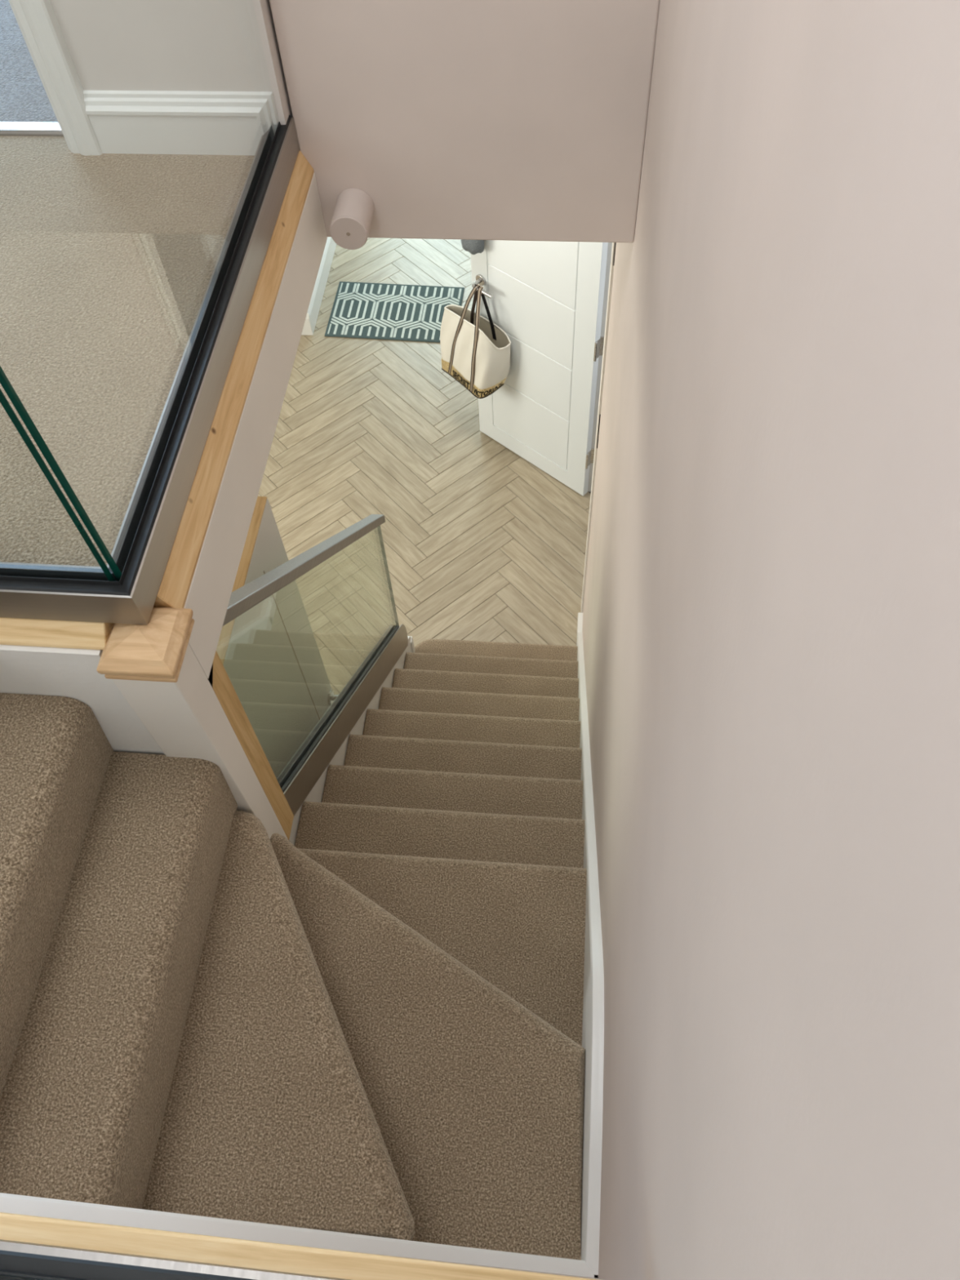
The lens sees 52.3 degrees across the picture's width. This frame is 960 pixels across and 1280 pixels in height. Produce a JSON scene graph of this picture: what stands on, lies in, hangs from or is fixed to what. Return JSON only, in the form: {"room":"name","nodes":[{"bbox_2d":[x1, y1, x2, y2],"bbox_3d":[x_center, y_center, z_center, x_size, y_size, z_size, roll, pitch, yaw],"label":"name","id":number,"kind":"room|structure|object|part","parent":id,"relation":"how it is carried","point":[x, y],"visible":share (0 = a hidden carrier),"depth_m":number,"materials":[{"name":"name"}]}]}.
{"room":"home staircase","nodes":[
{"label":"home staircase","id":0,"kind":"room"},
{"bbox_2d":[0,644,164,755],"bbox_3d":[-0.772,0.504,2.297,0.503,1.946,0.065,3,58,4],"label":"wall","id":1,"kind":"structure","parent":0,"point":[72,673],"depth_m":1.53,"materials":[{"name":"white paint"}]},
{"bbox_2d":[0,617,113,649],"bbox_3d":[-0.804,-0.035,1.467,0.514,0.034,0.067,3,58,4],"label":"trim","id":2,"kind":"structure","parent":1,"relation":"on","point":[13,631],"depth_m":1.44,"materials":[{"name":"beige wood"}]},
{"bbox_2d":[0,0,254,566],"bbox_3d":[-1.250,-0.671,1.853,3.100,0.016,5.800,3,58,4],"label":"floor","id":3,"kind":"structure","parent":0,"point":[108,261],"depth_m":1.79,"materials":[{"name":"beige carpet"}]},
{"bbox_2d":[0,121,63,136],"bbox_3d":[-1.255,-1.114,2.132,0.800,0.022,0.042,3,58,4],"label":"threshold strip","id":4,"kind":"object","parent":3,"relation":"on","point":[6,128],"visible":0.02,"depth_m":2.10,"materials":[{"name":"white wood"}]},
{"bbox_2d":[0,388,147,625],"bbox_3d":[-0.790,-0.333,1.029,0.580,1.018,0.054,3,58,4],"label":"glass balustrade","id":5,"kind":"object","parent":3,"relation":"on","point":[85,593],"visible":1,"depth_m":1.38,"materials":[{"name":"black metal"}]},
{"bbox_3d":[-0.808,-0.339,1.022,0.544,0.998,0.012,3,58,4],"label":"glass pane","id":6,"kind":"part","parent":5,"relation":"part of","materials":[{"name":"clear glass"}]},
{"bbox_2d":[216,496,337,777],"bbox_3d":[-0.513,0.484,3.068,0.100,1.952,0.755,3,58,4],"label":"wall","id":7,"kind":"structure","parent":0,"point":[269,654],"depth_m":2.57,"materials":[{"name":"beige paint"}]},
{"bbox_3d":[-0.468,0.241,3.201,0.056,0.019,0.134,3,58,4],"label":"lever","id":8,"kind":"part","parent":7,"relation":"part of","materials":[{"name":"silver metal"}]},
{"bbox_2d":[49,0,659,242],"bbox_3d":[-1.246,-1.686,1.237,3.100,2.580,0.135,3,58,4],"label":"wall","id":9,"kind":"structure","parent":0,"point":[508,120],"depth_m":1.93,"materials":[{"name":"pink paint"}]},
{"bbox_2d":[8,0,102,155],"bbox_3d":[-1.296,-1.662,1.260,0.944,2.060,0.170,3,58,4],"label":"door frame","id":10,"kind":"structure","parent":9,"relation":"attached to","point":[37,20],"depth_m":1.91,"materials":[{"name":"white wood"}]},
{"bbox_2d":[83,90,279,155],"bbox_3d":[-0.601,-1.051,1.989,0.387,0.120,0.024,3,58,4],"label":"baseboard","id":11,"kind":"structure","parent":9,"relation":"attached to","point":[122,122],"depth_m":1.98,"materials":[{"name":"white wood"}]},
{"bbox_2d":[153,150,314,608],"bbox_3d":[-0.438,-0.538,1.780,0.062,0.050,1.153,3,58,4],"label":"trim","id":12,"kind":"structure","parent":9,"relation":"attached to","point":[179,572],"depth_m":1.70,"materials":[{"name":"brown wood"}]},
{"bbox_2d":[0,115,299,624],"bbox_3d":[-0.479,-0.804,1.315,0.054,1.018,1.206,3,58,4],"label":"glass balustrade","id":13,"kind":"object","parent":12,"relation":"on","point":[139,557],"visible":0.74,"depth_m":1.59,"materials":[{"name":"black metal"}]},
{"bbox_3d":[-0.478,-0.823,1.315,0.012,0.998,1.168,3,58,4],"label":"glass pane","id":14,"kind":"part","parent":13,"relation":"part of","materials":[{"name":"clear glass"}]},
{"bbox_2d":[183,172,327,679],"bbox_3d":[-0.418,-0.472,1.863,0.030,0.162,1.172,3,58,4],"label":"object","id":15,"kind":"structure","parent":9,"relation":"attached to","point":[213,580],"depth_m":1.79,"materials":[{"name":"white paint"}]},
{"bbox_2d":[329,188,373,249],"bbox_3d":[-0.280,-0.919,2.137,0.083,0.083,0.104,3,58,4],"label":"wall fixture","id":16,"kind":"object","parent":9,"relation":"attached to","point":[352,218],"visible":1,"depth_m":2.11,"materials":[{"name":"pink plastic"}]},
{"bbox_2d":[257,237,591,694],"bbox_3d":[-1.143,-0.751,5.086,5.800,0.060,7.004,3,58,4],"label":"floor","id":17,"kind":"structure","parent":0,"point":[482,543],"depth_m":4.99,"materials":[{"name":"beige wood"}]},
{"bbox_2d":[0,635,586,1260],"bbox_3d":[-0.255,0.342,2.743,1.086,2.672,2.286,3,58,4],"label":"staircase","id":18,"kind":"structure","parent":17,"relation":"on","point":[367,1020],"depth_m":1.68,"materials":[{"name":"beige carpet"}]},
{"bbox_2d":[96,606,293,840],"bbox_3d":[-0.475,0.295,1.950,0.122,1.232,0.158,3,58,4],"label":"newel post","id":19,"kind":"object","parent":18,"relation":"on","point":[154,666],"visible":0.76,"depth_m":1.60,"materials":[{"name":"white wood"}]},
{"bbox_2d":[222,514,408,815],"bbox_3d":[-0.409,0.001,2.845,0.046,2.023,1.288,3,58,4],"label":"balustrade","id":20,"kind":"object","parent":18,"relation":"on","point":[301,773],"visible":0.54,"depth_m":2.69,"materials":[{"name":"silver metal"}]},
{"bbox_3d":[-0.424,-0.216,2.516,0.046,1.235,1.242,3,58,4],"label":"handrail","id":21,"kind":"part","parent":20,"relation":"part of","materials":[{"name":"silver metal"}]},
{"bbox_3d":[-0.413,-0.020,2.781,0.012,1.845,1.255,3,58,4],"label":"glass pane","id":22,"kind":"part","parent":20,"relation":"part of","materials":[{"name":"clear glass"}]},
{"bbox_2d":[324,281,464,342],"bbox_3d":[-0.499,-1.942,5.773,0.777,0.009,0.520,3,58,4],"label":"doormat","id":23,"kind":"object","parent":17,"relation":"on","point":[362,310],"visible":0.93,"depth_m":5.77,"materials":[{"name":"fabric"}]},
{"bbox_2d":[345,1250,604,1279],"bbox_3d":[-0.372,1.393,2.116,1.420,2.585,0.155,3,58,4],"label":"wall","id":24,"kind":"structure","parent":0,"point":[345,1251],"depth_m":1.38,"materials":[{"name":"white paint"}]},
{"bbox_2d":[0,1192,594,1277],"bbox_3d":[-0.327,1.137,1.859,1.042,1.970,0.022,3,58,5],"label":"trim","id":25,"kind":"structure","parent":24,"relation":"attached to","point":[9,1203],"depth_m":1.33,"materials":[{"name":"white wood"}]},
{"bbox_2d":[0,1212,599,1279],"bbox_3d":[-0.478,0.638,1.030,1.300,0.065,0.053,3,58,5],"label":"trim","id":26,"kind":"structure","parent":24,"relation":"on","point":[337,1264],"depth_m":0.99,"materials":[{"name":"beige wood"}]},
{"bbox_2d":[0,1239,351,1279],"bbox_3d":[-0.510,0.378,0.576,1.281,0.998,0.058,3,58,5],"label":"glass balustrade","id":27,"kind":"object","parent":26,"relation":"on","point":[19,1260],"visible":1,"depth_m":0.94,"materials":[{"name":"silver metal"}]},
{"bbox_3d":[-0.511,0.374,0.567,1.280,0.978,0.012,3,58,5],"label":"glass pane","id":28,"kind":"part","parent":27,"relation":"part of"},
{"bbox_2d":[582,0,959,1279],"bbox_3d":[0.517,-2.125,2.878,0.132,5.010,6.757,3,58,4],"label":"wall","id":29,"kind":"structure","parent":0,"point":[771,629],"depth_m":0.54,"materials":[{"name":"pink paint"}]},
{"bbox_2d":[470,240,608,496],"bbox_3d":[0.223,-1.443,4.253,0.719,1.967,0.107,35,65,22],"label":"door","id":30,"kind":"structure","parent":29,"relation":"in","point":[547,297],"depth_m":4.37,"materials":[{"name":"white paint"}]},
{"bbox_2d":[461,239,484,254],"bbox_3d":[-0.038,-1.794,4.024,0.103,0.442,0.094,3,58,4],"label":"hanging cloth","id":31,"kind":"object","parent":30,"relation":"hanging from","point":[473,246],"visible":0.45,"depth_m":4.14,"materials":[{"name":"grey fabric"}]},
{"bbox_2d":[440,284,511,399],"bbox_3d":[-0.030,-1.417,4.586,0.166,0.597,0.413,-33,62,-17],"label":"tote bag","id":32,"kind":"object","parent":30,"relation":"hanging from","point":[476,352],"visible":1,"depth_m":4.55,"materials":[{"name":"beige fabric"}]},
{"bbox_3d":[0.020,-1.560,4.338,0.125,0.019,0.058,37,66,23],"label":"lever","id":33,"kind":"part","parent":30,"relation":"part of","materials":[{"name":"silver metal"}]},
{"bbox_3d":[0.248,-1.077,4.857,0.488,0.332,0.004,37,66,23],"label":"panel","id":34,"kind":"part","parent":30,"relation":"part of","materials":[{"name":"white paint"}]},
{"bbox_3d":[0.223,-1.424,4.312,0.488,0.317,0.004,37,66,23],"label":"panel","id":35,"kind":"part","parent":30,"relation":"part of","materials":[{"name":"white paint"}]},
{"bbox_3d":[0.211,-1.600,4.036,0.488,0.323,0.004,37,66,23],"label":"panel","id":36,"kind":"part","parent":30,"relation":"part of","materials":[{"name":"white paint"}]},
{"bbox_3d":[0.235,-1.253,4.581,0.488,0.308,0.004,37,66,23],"label":"panel","id":37,"kind":"part","parent":30,"relation":"part of","materials":[{"name":"white paint"}]},
{"bbox_2d":[577,612,582,632],"bbox_3d":[0.461,-0.060,4.498,0.024,0.064,0.120,3,58,4],"label":"trim","id":38,"kind":"structure","parent":29,"relation":"attached to","point":[580,622],"depth_m":4.47,"materials":[{"name":"white wood"}]},
{"bbox_2d":[576,631,604,1275],"bbox_3d":[0.314,0.474,2.989,0.022,2.046,2.452,3,58,4],"label":"trim","id":39,"kind":"structure","parent":29,"relation":"attached to","point":[593,1028],"depth_m":1.72,"materials":[{"name":"white wood"}]},
{"bbox_2d":[581,242,616,613],"bbox_3d":[0.528,-1.028,3.890,0.154,2.125,0.850,3,58,4],"label":"door frame","id":40,"kind":"structure","parent":29,"relation":"attached to","point":[611,246],"depth_m":3.88,"materials":[{"name":"white wood"}]},
{"bbox_3d":[-2.408,-3.481,5.406,2.950,2.430,2.280,3,58,4],"label":"wall","id":41,"kind":"structure","parent":0,"visible":0},
{"bbox_2d":[301,236,336,335],"bbox_3d":[-1.266,-2.752,6.245,0.768,0.145,2.180,3,58,4],"label":"baseboard","id":42,"kind":"structure","parent":41,"relation":"attached to","point":[312,315],"depth_m":5.80,"materials":[{"name":"white wood"}]}
]}

